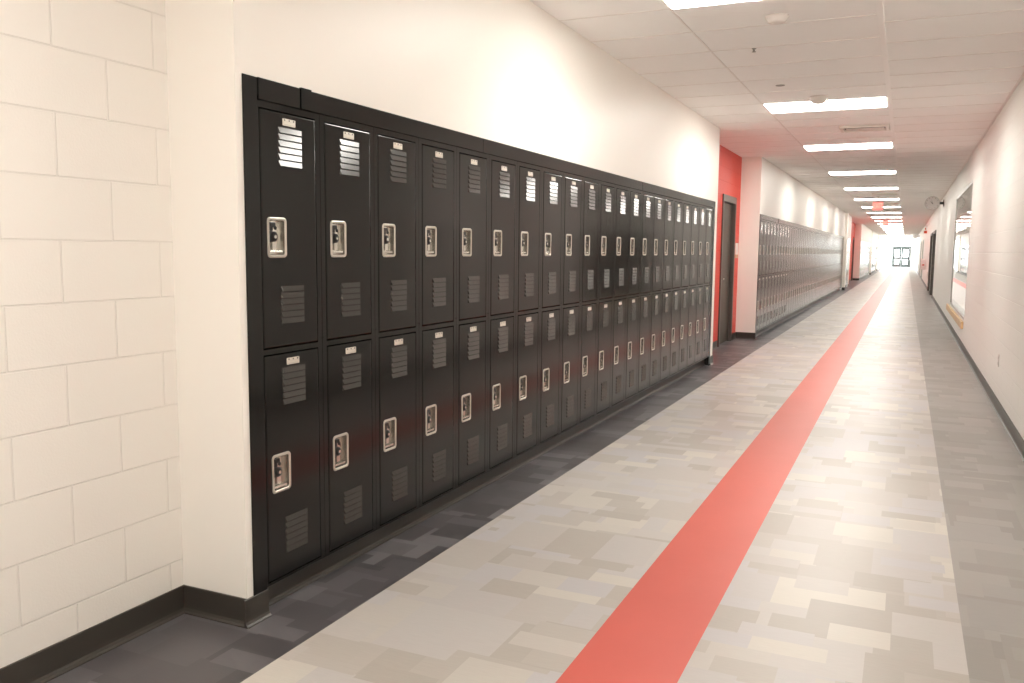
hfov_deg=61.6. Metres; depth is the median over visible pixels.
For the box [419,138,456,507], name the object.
locker
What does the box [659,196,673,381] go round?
locker
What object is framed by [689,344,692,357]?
vent
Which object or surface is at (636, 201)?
vent
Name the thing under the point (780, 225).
locker
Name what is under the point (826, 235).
locker
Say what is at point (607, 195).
vent
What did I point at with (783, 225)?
locker
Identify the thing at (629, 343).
handle
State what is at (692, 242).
handle
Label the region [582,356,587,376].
handle
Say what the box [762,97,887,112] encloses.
recessed light
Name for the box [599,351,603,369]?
handle
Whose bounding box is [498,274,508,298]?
vent
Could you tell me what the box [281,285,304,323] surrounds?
vent
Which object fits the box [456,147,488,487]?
locker
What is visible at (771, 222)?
locker
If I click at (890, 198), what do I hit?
recessed light
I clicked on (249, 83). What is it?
filler panel
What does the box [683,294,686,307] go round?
vent
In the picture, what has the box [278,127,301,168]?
vent
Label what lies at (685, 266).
vent
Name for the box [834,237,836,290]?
locker
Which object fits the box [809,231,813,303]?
locker
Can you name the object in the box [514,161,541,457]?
locker
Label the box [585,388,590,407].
vent
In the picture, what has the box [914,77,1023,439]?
wall
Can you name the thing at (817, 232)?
locker
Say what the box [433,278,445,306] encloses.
vent
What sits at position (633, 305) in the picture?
vent
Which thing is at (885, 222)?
exit sign
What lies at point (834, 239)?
locker
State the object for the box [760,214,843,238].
trim
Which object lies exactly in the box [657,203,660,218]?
vent
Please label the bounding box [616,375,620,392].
vent
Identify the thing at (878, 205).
exit sign
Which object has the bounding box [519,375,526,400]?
handle
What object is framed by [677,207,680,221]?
vent
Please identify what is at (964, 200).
window
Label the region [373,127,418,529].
locker
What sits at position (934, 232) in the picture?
door
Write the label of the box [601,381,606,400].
vent
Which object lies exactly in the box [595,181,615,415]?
locker
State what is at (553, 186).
vent
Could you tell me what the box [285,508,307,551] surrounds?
vent
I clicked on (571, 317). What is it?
vent
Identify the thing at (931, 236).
door
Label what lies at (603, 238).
handle
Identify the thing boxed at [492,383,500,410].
handle
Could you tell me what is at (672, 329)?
handle
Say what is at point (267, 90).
trim
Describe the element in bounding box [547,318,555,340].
vent
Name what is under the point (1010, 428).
baseboard
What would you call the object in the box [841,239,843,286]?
locker
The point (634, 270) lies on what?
vent
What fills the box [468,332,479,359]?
vent
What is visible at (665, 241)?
handle
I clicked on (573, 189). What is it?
vent
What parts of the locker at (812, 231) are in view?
door, door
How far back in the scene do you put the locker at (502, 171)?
5.02 m
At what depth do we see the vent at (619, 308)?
7.11 m
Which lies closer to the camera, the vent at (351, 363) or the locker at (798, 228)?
the vent at (351, 363)
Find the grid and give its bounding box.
[559,0,1023,238]
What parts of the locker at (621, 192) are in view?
door, door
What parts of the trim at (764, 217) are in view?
trim panel, trim panel, trim panel, trim panel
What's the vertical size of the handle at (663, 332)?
0.150 m
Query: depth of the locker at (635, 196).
7.43 m
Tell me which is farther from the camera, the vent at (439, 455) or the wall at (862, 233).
the wall at (862, 233)
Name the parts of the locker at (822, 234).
door, door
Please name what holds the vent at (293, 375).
attached to the locker at (288, 137)
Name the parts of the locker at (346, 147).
latch knob, latch knob, door, number plate, door, number plate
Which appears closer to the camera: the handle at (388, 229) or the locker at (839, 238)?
the handle at (388, 229)
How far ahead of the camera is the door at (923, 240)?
45.61 m
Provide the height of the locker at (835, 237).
1.817 m
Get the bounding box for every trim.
[257,77,715,207]
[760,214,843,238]
[875,0,904,238]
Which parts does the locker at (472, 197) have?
latch knob, latch knob, door, door, number plate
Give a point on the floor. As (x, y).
(837, 496)
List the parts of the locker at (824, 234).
door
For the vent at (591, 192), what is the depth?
6.33 m
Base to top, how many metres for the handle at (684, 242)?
0.150 m
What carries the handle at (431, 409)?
on the locker at (437, 160)
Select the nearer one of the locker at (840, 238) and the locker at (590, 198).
the locker at (590, 198)
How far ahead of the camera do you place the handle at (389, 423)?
3.99 m
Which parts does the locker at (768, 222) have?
door, door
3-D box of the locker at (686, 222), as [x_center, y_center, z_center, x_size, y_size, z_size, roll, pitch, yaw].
[1.683,-0.599,9.241,0.367,1.817,0.379,3,7,24]
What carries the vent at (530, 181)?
attached to the locker at (529, 176)
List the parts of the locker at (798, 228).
door, door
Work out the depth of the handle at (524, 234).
5.29 m
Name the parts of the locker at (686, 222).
door, door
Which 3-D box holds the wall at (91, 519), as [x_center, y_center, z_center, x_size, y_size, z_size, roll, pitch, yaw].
[-3.324,0.029,-1.035,0.309,2.870,9.360,3,7,24]
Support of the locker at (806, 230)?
on the floor
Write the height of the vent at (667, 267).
0.142 m
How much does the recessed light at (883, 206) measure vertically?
0.014 m
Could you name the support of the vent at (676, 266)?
attached to the locker at (678, 204)
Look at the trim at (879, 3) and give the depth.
7.12 m
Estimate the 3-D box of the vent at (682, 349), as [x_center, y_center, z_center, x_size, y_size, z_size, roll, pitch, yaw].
[1.843,0.143,9.252,0.005,0.142,0.137,3,7,24]
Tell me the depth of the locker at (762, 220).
13.86 m
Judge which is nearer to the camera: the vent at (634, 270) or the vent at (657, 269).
the vent at (634, 270)
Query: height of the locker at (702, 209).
1.817 m
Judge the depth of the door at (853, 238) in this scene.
43.54 m
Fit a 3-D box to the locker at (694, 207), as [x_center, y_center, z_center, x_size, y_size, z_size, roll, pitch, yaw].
[1.841,-0.634,9.586,0.367,1.817,0.379,3,7,24]
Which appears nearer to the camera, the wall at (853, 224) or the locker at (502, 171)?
the locker at (502, 171)
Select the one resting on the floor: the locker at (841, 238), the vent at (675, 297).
the locker at (841, 238)
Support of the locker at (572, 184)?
on the floor
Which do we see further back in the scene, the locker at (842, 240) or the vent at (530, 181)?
the locker at (842, 240)
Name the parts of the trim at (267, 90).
trim panel, trim panel, trim panel, trim panel, trim panel, trim panel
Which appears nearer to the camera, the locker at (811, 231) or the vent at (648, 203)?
the vent at (648, 203)
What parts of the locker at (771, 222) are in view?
door, door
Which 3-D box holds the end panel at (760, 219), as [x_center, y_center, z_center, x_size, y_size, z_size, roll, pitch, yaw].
[3.908,-0.987,13.660,0.008,1.909,0.045,3,7,24]
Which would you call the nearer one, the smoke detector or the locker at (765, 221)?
the smoke detector
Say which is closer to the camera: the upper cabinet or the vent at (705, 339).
the vent at (705, 339)
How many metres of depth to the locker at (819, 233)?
23.15 m
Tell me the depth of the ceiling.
7.06 m
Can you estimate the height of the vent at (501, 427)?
0.142 m
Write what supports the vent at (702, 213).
attached to the locker at (702, 209)
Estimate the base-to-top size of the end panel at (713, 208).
1.909 m
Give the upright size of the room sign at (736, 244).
0.235 m
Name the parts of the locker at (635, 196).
door, door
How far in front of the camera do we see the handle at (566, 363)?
6.08 m
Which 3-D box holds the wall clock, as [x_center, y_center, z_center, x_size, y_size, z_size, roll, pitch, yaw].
[10.890,-3.566,22.153,0.446,0.350,0.100,3,7,24]
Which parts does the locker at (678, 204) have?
door, door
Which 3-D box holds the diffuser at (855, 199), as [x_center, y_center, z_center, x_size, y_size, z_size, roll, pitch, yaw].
[10.059,-3.918,23.688,1.119,0.014,0.567,3,7,24]
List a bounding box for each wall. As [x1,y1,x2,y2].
[0,0,183,667]
[165,0,719,598]
[713,145,741,341]
[735,157,851,332]
[849,222,854,279]
[853,224,878,277]
[893,239,915,266]
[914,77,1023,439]
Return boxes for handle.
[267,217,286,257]
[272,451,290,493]
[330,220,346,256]
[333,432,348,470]
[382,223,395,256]
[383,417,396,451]
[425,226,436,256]
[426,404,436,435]
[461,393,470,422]
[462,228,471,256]
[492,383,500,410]
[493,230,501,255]
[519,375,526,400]
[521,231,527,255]
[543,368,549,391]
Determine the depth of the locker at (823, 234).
24.17 m
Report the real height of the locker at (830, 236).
1.817 m
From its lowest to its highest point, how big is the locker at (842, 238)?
1.817 m
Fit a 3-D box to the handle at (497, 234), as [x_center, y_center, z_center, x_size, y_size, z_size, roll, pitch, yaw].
[-0.089,-0.563,4.920,0.024,0.150,0.108,3,7,24]
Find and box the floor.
[47,267,1023,682]
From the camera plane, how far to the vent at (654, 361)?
8.22 m
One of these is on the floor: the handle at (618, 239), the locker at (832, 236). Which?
the locker at (832, 236)
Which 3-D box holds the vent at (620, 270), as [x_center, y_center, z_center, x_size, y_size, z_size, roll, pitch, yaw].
[0.902,-0.531,7.088,0.005,0.142,0.137,3,7,24]
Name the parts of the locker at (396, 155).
latch knob, latch knob, door, number plate, door, number plate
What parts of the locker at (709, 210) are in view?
door, door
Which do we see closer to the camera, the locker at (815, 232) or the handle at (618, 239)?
the handle at (618, 239)
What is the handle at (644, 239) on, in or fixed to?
on the locker at (647, 197)
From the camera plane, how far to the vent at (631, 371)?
7.51 m
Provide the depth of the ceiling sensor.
8.15 m
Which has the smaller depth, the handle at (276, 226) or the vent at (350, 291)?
the handle at (276, 226)
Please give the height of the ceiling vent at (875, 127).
0.028 m
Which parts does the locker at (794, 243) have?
door, door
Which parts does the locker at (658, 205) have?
door, door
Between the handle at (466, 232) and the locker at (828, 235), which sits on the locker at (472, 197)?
the handle at (466, 232)
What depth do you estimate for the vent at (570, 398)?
6.15 m
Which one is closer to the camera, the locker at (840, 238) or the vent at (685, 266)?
the vent at (685, 266)
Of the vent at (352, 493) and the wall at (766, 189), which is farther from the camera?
the wall at (766, 189)
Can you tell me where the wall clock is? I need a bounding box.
[925,196,943,209]
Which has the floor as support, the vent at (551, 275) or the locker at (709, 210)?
the locker at (709, 210)
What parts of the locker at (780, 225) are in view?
door, door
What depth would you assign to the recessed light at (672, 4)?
5.11 m
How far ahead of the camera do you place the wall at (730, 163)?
12.50 m
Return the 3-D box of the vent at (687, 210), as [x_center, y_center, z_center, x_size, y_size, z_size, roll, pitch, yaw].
[1.857,-1.327,9.095,0.005,0.142,0.137,3,7,24]
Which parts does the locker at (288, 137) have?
latch knob, latch knob, door, number plate, door, number plate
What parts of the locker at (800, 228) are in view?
door, door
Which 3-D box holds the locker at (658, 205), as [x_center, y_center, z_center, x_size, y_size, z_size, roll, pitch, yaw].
[1.208,-0.493,8.207,0.367,1.817,0.379,3,7,24]
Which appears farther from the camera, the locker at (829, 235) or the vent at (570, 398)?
the locker at (829, 235)
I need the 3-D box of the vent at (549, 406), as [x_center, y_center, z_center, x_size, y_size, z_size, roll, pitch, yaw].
[0.261,0.496,5.804,0.005,0.142,0.137,3,7,24]
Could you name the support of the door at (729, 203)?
in the wall at (730, 163)
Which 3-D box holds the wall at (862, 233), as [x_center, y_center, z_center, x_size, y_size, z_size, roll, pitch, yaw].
[23.342,-5.865,56.591,0.705,2.870,27.900,3,7,24]
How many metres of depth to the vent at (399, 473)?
4.08 m
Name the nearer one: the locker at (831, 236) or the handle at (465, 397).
the handle at (465, 397)
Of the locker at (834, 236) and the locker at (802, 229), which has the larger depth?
the locker at (834, 236)
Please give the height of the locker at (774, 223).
1.817 m
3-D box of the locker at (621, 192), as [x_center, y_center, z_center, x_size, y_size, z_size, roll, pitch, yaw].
[0.733,-0.387,7.173,0.367,1.817,0.379,3,7,24]
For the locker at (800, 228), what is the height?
1.817 m
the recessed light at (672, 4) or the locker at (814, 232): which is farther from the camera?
the locker at (814, 232)
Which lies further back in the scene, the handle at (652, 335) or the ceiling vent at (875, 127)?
the ceiling vent at (875, 127)
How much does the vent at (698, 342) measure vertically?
0.142 m
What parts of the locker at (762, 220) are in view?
door, door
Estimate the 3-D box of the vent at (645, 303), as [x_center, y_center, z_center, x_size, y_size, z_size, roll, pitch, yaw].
[1.216,-0.294,7.811,0.005,0.142,0.137,3,7,24]
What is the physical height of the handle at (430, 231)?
0.150 m
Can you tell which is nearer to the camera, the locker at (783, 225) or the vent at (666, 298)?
the vent at (666, 298)
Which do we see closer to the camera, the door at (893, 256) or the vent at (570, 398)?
the vent at (570, 398)
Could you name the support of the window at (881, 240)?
in the wall at (862, 233)
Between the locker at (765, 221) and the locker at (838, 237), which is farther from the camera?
the locker at (838, 237)
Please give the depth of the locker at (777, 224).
15.55 m
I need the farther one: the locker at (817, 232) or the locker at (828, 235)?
the locker at (828, 235)
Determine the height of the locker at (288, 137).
1.817 m
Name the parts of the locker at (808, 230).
door, door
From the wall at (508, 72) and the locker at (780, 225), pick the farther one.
the locker at (780, 225)
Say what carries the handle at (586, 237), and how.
on the locker at (590, 198)
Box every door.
[717,194,736,346]
[851,238,854,279]
[883,239,910,266]
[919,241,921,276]
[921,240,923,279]
[927,232,932,290]
[930,230,935,297]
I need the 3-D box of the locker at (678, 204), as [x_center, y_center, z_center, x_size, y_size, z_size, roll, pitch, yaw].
[1.524,-0.563,8.896,0.367,1.817,0.379,3,7,24]
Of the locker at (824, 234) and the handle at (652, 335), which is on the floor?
the locker at (824, 234)
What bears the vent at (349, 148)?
attached to the locker at (346, 147)
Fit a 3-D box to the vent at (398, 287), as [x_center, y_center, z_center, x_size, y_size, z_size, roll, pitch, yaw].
[-0.522,-0.214,3.985,0.005,0.142,0.137,3,7,24]
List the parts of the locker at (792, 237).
door, door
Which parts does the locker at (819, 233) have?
door, door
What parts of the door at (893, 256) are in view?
pane, pane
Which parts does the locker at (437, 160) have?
latch knob, latch knob, door, door, number plate, number plate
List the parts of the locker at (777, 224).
door, door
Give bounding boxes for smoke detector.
[765,13,789,24]
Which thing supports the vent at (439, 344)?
attached to the locker at (437, 160)
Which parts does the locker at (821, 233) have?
door, door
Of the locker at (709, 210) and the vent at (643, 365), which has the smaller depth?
the vent at (643, 365)
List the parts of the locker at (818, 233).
door, door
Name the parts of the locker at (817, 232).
door, door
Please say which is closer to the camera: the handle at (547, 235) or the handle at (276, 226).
the handle at (276, 226)
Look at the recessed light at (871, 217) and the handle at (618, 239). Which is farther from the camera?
the recessed light at (871, 217)
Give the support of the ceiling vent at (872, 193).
in the ceiling
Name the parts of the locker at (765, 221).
door, door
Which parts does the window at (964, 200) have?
sill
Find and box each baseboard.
[0,269,876,682]
[914,267,1023,461]
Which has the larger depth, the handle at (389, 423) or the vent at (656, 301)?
the vent at (656, 301)
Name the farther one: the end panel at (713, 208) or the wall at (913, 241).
the wall at (913, 241)
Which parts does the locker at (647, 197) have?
door, door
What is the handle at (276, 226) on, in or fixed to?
on the locker at (288, 137)
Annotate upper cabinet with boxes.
[920,259,925,269]
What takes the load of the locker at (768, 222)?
on the floor
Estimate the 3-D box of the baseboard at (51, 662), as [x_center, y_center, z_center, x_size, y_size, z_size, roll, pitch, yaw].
[12.077,-1.943,31.829,0.416,0.112,82.000,3,7,24]
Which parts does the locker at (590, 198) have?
door, door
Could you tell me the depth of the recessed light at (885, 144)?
11.94 m
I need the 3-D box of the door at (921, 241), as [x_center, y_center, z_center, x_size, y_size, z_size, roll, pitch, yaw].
[24.888,-5.004,52.158,0.182,2.130,1.980,3,7,24]
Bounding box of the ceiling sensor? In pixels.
[809,95,827,103]
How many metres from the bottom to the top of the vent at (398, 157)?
0.142 m
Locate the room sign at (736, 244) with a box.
[735,243,737,257]
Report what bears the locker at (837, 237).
on the floor
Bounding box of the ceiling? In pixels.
[529,0,1023,238]
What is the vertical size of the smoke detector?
0.043 m
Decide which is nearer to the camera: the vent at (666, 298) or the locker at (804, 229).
the vent at (666, 298)
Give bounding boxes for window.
[877,236,883,269]
[946,181,972,328]
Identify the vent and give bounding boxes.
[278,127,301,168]
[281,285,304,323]
[282,364,305,404]
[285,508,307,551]
[340,139,358,176]
[341,282,360,316]
[342,354,360,389]
[344,485,361,523]
[390,149,406,182]
[391,280,406,310]
[391,345,406,377]
[392,466,407,500]
[433,158,445,188]
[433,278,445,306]
[433,338,445,367]
[433,449,445,481]
[467,435,478,464]
[468,165,479,193]
[468,276,479,302]
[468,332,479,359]
[497,423,506,450]
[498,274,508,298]
[498,327,507,352]
[499,171,509,197]
[523,413,531,437]
[524,322,532,345]
[525,273,533,295]
[526,177,534,200]
[546,403,553,426]
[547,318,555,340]
[548,272,555,293]
[549,182,557,204]
[567,395,573,416]
[568,314,574,335]
[569,271,575,291]
[570,186,577,206]
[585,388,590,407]
[586,311,592,330]
[587,270,593,288]
[589,190,594,209]
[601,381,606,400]
[603,308,608,326]
[604,269,609,287]
[605,193,610,211]
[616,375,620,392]
[617,306,622,323]
[618,268,623,285]
[620,196,625,213]
[629,369,633,386]
[631,303,635,319]
[632,268,636,283]
[634,199,638,215]
[642,364,645,380]
[643,301,647,316]
[644,267,648,282]
[646,201,650,217]
[653,360,656,375]
[654,299,658,314]
[655,267,659,281]
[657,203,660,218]
[663,355,666,370]
[665,297,668,311]
[666,266,669,280]
[667,206,670,220]
[672,352,675,365]
[674,296,677,309]
[675,265,678,279]
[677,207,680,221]
[681,348,684,361]
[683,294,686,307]
[684,265,686,278]
[686,209,688,222]
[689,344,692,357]
[691,293,693,305]
[692,265,694,277]
[694,211,696,223]
[697,341,699,353]
[701,212,703,224]
[704,338,706,350]
[708,214,710,225]
[839,124,889,132]
[872,193,896,194]
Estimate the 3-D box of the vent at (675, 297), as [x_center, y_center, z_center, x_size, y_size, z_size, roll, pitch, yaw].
[1.690,-0.400,8.845,0.005,0.142,0.137,3,7,24]
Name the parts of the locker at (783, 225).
door, door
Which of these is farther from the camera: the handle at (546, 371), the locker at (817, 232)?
the locker at (817, 232)
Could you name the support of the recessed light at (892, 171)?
in the ceiling
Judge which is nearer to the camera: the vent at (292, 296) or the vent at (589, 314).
the vent at (292, 296)
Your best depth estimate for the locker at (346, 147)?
3.63 m
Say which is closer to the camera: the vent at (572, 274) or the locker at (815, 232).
the vent at (572, 274)
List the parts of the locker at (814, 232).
door, door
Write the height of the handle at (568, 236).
0.150 m
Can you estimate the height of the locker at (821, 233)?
1.817 m
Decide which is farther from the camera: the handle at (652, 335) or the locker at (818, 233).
the locker at (818, 233)
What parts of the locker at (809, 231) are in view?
door, door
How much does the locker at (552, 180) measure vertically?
1.817 m
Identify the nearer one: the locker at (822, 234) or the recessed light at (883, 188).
the recessed light at (883, 188)
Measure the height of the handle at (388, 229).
0.150 m
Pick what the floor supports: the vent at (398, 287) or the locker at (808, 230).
the locker at (808, 230)
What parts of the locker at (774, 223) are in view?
door, door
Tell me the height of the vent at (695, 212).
0.142 m
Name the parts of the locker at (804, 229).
door, door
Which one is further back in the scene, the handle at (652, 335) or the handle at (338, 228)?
the handle at (652, 335)
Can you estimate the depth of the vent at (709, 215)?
10.11 m
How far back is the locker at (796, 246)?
18.31 m
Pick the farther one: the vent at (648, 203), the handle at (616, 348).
the vent at (648, 203)
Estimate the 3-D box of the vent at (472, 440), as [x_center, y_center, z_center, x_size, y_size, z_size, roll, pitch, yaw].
[-0.214,0.602,4.770,0.005,0.142,0.137,3,7,24]
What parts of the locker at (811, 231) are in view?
door, door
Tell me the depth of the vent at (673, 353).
8.89 m
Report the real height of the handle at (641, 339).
0.150 m
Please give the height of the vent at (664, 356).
0.142 m
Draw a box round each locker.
[257,99,324,586]
[319,114,375,556]
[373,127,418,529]
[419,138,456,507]
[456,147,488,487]
[487,154,516,471]
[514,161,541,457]
[538,167,563,445]
[559,172,582,434]
[578,177,599,424]
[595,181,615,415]
[611,185,628,406]
[624,188,641,400]
[637,191,653,393]
[649,194,663,387]
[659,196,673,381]
[669,198,682,376]
[678,201,690,372]
[686,202,698,367]
[694,204,705,363]
[701,206,712,359]
[756,219,763,331]
[759,220,766,329]
[763,221,769,327]
[766,221,773,326]
[769,222,775,324]
[772,223,778,322]
[775,223,781,321]
[778,224,784,319]
[781,225,786,318]
[783,225,789,317]
[786,226,791,315]
[788,226,793,314]
[790,227,795,313]
[793,227,797,311]
[795,228,799,310]
[797,228,801,309]
[799,229,803,308]
[801,229,805,307]
[802,230,807,307]
[804,230,808,306]
[806,231,810,305]
[807,231,811,304]
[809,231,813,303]
[811,232,814,302]
[812,232,816,302]
[814,232,817,301]
[815,233,818,300]
[816,233,820,299]
[818,233,821,298]
[819,234,822,298]
[820,234,823,297]
[821,234,825,297]
[823,235,826,296]
[824,235,827,295]
[825,235,828,295]
[826,235,829,294]
[827,236,830,294]
[828,236,831,293]
[829,236,832,293]
[830,236,833,292]
[831,236,834,292]
[832,239,834,291]
[833,237,835,291]
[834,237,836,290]
[835,237,837,287]
[835,237,838,290]
[836,238,839,289]
[837,240,839,289]
[838,238,840,288]
[839,238,841,284]
[839,238,842,287]
[840,240,842,287]
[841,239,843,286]
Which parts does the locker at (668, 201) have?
door, door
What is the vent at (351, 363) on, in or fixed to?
attached to the locker at (346, 147)
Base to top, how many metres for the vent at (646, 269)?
0.142 m
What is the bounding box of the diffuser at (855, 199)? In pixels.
[855,199,898,199]
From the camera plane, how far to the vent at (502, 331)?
5.05 m
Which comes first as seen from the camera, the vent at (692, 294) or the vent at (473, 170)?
the vent at (473, 170)
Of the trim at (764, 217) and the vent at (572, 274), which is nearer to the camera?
the vent at (572, 274)
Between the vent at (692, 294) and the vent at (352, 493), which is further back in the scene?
the vent at (692, 294)
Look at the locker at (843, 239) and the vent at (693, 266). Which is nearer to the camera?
the vent at (693, 266)
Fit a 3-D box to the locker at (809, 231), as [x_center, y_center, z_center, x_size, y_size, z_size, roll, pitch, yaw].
[6.996,-1.783,20.819,0.366,1.817,0.379,3,7,24]
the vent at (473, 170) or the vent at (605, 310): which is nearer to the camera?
the vent at (473, 170)
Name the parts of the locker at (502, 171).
latch knob, door, door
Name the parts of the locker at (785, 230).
door, door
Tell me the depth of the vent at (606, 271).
6.75 m
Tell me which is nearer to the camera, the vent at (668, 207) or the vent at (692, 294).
the vent at (668, 207)
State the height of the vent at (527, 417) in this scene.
0.142 m
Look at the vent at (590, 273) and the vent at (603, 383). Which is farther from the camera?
the vent at (603, 383)
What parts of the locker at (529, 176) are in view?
door, door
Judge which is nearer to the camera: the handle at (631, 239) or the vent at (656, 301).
the handle at (631, 239)
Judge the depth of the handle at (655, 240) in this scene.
8.05 m
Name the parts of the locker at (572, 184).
door, door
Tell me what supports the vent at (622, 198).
attached to the locker at (621, 192)
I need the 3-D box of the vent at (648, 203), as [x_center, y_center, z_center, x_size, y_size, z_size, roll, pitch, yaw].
[1.224,-1.186,7.715,0.005,0.142,0.137,3,7,24]
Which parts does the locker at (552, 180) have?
door, door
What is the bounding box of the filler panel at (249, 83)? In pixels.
[241,73,267,595]
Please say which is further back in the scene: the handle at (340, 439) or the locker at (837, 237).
the locker at (837, 237)
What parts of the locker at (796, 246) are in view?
door, door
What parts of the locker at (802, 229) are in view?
door, door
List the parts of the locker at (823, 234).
door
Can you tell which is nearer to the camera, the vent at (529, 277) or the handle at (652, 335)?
the vent at (529, 277)
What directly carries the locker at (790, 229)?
on the floor
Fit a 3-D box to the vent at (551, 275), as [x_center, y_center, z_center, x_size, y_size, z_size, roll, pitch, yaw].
[0.269,-0.390,5.709,0.005,0.142,0.137,3,7,24]
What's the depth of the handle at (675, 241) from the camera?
8.72 m
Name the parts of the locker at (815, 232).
door, door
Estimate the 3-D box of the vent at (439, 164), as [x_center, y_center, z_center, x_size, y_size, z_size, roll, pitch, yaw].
[-0.358,-0.834,4.268,0.005,0.142,0.137,3,7,24]
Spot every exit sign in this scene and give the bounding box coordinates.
[872,196,883,210]
[882,219,888,225]
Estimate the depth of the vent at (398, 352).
4.01 m
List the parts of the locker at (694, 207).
door, door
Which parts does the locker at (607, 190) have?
door, door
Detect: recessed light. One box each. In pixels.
[662,0,753,8]
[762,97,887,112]
[803,142,892,150]
[828,170,895,174]
[843,187,897,189]
[854,198,899,199]
[862,206,900,207]
[871,217,901,217]
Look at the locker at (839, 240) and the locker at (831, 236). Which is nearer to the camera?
the locker at (831, 236)
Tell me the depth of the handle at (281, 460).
3.30 m
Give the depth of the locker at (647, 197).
7.78 m
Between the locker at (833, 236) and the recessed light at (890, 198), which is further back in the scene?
the locker at (833, 236)
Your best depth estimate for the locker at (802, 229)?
19.35 m
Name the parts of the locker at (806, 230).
door, door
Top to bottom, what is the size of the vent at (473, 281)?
0.142 m
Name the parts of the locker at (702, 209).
door, door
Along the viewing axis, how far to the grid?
8.78 m
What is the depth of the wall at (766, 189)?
13.82 m
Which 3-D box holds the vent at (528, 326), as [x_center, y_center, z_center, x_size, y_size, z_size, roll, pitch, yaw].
[0.108,-0.047,5.397,0.005,0.142,0.137,3,7,24]
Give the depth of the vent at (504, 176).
4.95 m
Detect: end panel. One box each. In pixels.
[708,208,714,365]
[755,219,760,337]
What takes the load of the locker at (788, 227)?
on the floor
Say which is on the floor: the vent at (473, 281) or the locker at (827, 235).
the locker at (827, 235)
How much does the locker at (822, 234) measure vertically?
1.817 m
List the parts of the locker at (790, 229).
door, door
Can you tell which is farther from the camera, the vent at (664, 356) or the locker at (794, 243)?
the locker at (794, 243)
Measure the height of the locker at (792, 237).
1.817 m
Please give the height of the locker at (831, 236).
1.817 m
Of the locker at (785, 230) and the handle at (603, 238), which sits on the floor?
the locker at (785, 230)
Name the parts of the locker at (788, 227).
door, door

